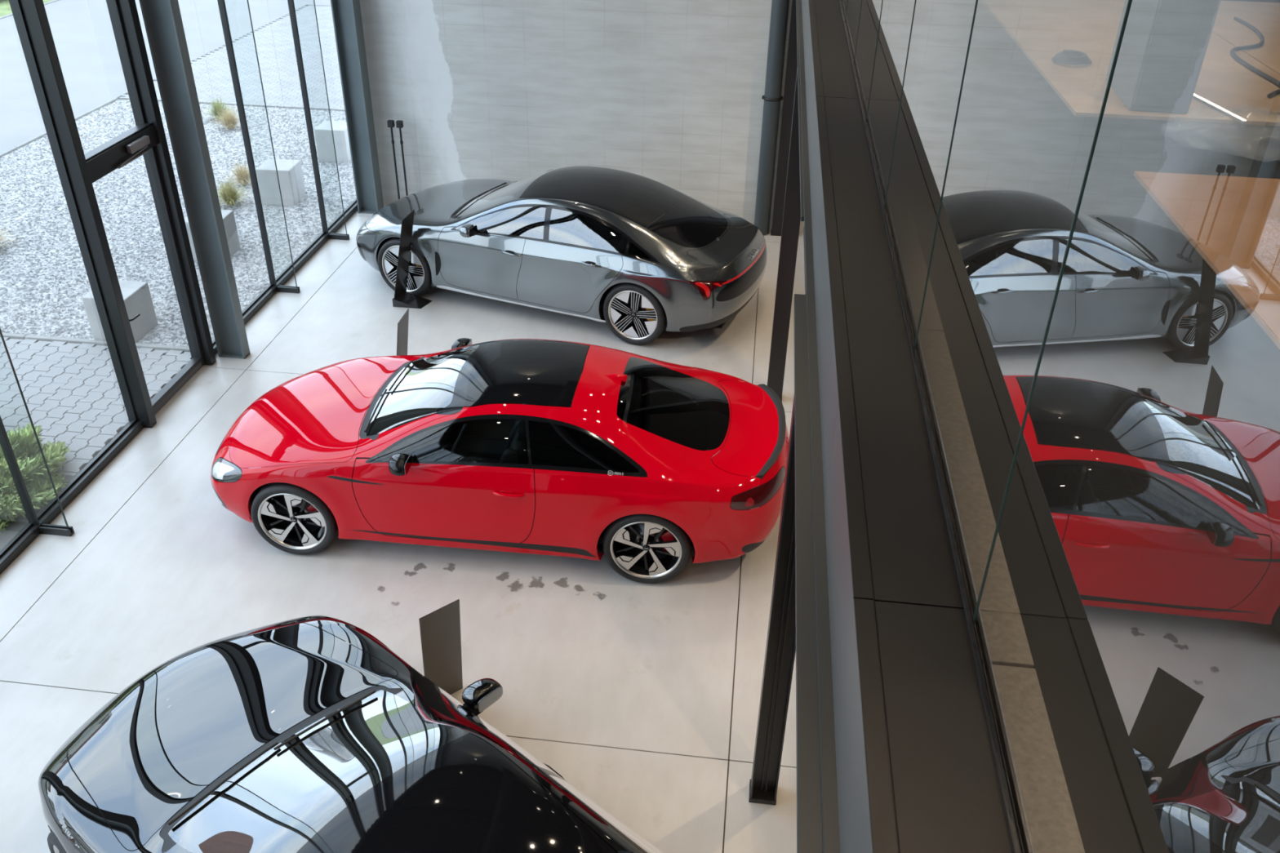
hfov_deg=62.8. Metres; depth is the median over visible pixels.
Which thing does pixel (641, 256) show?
car
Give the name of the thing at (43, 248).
gravel stones
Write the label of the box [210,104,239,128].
grass tuft
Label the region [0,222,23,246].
grass tuft
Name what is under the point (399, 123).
barrier post
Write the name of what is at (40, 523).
window
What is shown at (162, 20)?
steel column
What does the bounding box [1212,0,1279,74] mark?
plywood sheet
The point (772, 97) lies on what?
drain pipe
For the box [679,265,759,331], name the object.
bumper cover
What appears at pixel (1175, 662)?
glass panel
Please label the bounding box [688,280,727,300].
tail lamp
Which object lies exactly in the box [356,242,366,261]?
vent
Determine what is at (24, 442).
juniper shrub
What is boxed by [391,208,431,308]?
stand
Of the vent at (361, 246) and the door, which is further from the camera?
the vent at (361, 246)
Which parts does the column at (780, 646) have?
foot plate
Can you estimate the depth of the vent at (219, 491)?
8.27 m
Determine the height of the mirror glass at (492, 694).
0.096 m
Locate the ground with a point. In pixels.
(82, 30)
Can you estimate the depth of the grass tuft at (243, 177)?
15.43 m
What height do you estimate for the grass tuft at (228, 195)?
0.405 m
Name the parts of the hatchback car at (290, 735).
roof glass, mirror arm, door, window trim, door handle, door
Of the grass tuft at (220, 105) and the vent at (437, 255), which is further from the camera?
the grass tuft at (220, 105)
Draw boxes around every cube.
[81,280,158,342]
[184,209,240,261]
[255,158,306,205]
[314,120,351,162]
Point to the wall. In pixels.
(670, 93)
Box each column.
[138,0,250,359]
[330,0,383,213]
[748,396,795,805]
[767,67,800,401]
[770,0,797,235]
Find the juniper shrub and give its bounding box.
[0,422,70,533]
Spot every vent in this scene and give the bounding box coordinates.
[211,482,226,507]
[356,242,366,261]
[435,251,440,275]
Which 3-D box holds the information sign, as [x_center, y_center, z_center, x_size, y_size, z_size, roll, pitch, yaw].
[-1.301,1.433,6.741,0.361,1.070,0.479,-19,38,-29]
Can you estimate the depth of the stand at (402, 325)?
9.62 m
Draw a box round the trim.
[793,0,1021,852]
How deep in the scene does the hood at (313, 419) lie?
8.44 m
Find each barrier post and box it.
[386,120,399,199]
[395,120,408,195]
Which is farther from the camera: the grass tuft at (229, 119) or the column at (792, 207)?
the grass tuft at (229, 119)
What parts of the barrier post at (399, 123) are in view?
post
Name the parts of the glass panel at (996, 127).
glass panel, glass panel, glass panel, glass panel, glass panel, glass panel, glass panel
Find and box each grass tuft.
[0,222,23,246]
[200,96,235,119]
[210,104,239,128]
[216,175,251,208]
[217,159,255,185]
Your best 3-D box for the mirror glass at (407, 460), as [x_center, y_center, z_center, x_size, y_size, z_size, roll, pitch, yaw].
[-1.704,0.279,7.711,0.008,0.096,0.184,4,32,5]
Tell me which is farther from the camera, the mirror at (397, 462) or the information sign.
the mirror at (397, 462)
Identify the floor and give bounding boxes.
[0,205,804,852]
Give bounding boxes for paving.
[0,5,344,475]
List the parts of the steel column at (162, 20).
plate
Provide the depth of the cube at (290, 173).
14.78 m
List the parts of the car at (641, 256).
door, door handle, window trim, door, door handle, roof glass, door, trunk lid, tail panel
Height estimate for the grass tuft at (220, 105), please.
0.413 m
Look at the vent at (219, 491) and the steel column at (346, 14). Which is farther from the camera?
the steel column at (346, 14)
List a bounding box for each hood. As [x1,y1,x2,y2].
[67,622,397,850]
[229,355,413,467]
[368,180,509,222]
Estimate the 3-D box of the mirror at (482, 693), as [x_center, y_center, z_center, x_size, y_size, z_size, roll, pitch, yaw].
[-0.883,1.473,5.821,0.144,0.116,0.210,26,40,34]
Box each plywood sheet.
[1125,31,1279,126]
[1133,170,1279,349]
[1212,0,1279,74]
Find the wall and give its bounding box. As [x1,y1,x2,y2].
[359,0,804,231]
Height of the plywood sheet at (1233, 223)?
0.018 m
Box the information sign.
[418,599,462,694]
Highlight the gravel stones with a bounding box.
[0,98,356,346]
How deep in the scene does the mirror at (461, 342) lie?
9.23 m
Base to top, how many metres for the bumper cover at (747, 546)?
0.192 m
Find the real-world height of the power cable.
0.019 m
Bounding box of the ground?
[0,0,355,550]
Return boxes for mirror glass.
[404,453,412,475]
[468,225,477,236]
[477,685,502,711]
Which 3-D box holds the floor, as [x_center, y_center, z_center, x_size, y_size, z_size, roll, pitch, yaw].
[1.339,3.399,4.831,13.700,0.120,22.850,5,32,5]
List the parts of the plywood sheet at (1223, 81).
led strip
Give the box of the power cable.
[1230,16,1279,97]
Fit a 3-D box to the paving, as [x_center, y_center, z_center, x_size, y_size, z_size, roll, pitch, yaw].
[-7.299,-2.814,14.311,6.101,0.054,29.178,5,32,5]
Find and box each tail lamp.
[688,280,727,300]
[730,466,785,510]
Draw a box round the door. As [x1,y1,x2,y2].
[8,0,216,428]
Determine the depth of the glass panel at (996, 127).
1.75 m
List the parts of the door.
frame, closer arm, lever handle, jamb post, frame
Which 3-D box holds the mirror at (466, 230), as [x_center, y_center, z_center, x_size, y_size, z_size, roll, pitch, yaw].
[-1.898,-2.154,11.489,0.144,0.116,0.210,13,34,18]
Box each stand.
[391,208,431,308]
[396,307,408,355]
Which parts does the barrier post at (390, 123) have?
post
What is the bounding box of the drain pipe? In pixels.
[754,0,789,235]
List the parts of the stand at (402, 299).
upright panel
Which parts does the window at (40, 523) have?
rail, rail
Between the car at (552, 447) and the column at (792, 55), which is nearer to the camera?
the car at (552, 447)
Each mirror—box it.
[388,453,407,475]
[451,337,470,349]
[459,223,473,237]
[462,678,501,709]
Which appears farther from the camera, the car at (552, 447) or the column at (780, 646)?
the car at (552, 447)
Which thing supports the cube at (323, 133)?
on the ground
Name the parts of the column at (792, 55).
foot plate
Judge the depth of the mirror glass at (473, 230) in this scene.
11.46 m
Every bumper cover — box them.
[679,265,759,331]
[742,474,777,552]
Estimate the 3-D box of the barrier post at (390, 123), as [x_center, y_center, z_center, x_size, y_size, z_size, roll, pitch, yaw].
[-3.341,-3.544,14.342,0.090,1.290,0.090,5,32,5]
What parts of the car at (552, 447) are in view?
fender blade, mirror arm, window trim, door handle, roof glass, trunk lid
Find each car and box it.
[38,615,662,852]
[210,337,789,583]
[355,165,767,345]
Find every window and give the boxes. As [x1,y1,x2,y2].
[0,0,357,574]
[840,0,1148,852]
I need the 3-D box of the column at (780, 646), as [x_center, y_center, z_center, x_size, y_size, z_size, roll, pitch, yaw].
[0.791,0.692,5.484,0.167,3.740,0.152,5,32,5]
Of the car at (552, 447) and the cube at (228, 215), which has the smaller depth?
the car at (552, 447)
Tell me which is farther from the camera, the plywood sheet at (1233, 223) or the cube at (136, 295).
the cube at (136, 295)
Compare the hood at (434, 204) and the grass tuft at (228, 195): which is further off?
the grass tuft at (228, 195)
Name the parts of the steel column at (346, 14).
plate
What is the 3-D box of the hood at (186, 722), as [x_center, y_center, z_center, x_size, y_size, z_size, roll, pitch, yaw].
[-2.358,1.561,5.863,1.272,0.214,1.582,26,40,34]
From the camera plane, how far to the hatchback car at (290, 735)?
5.42 m

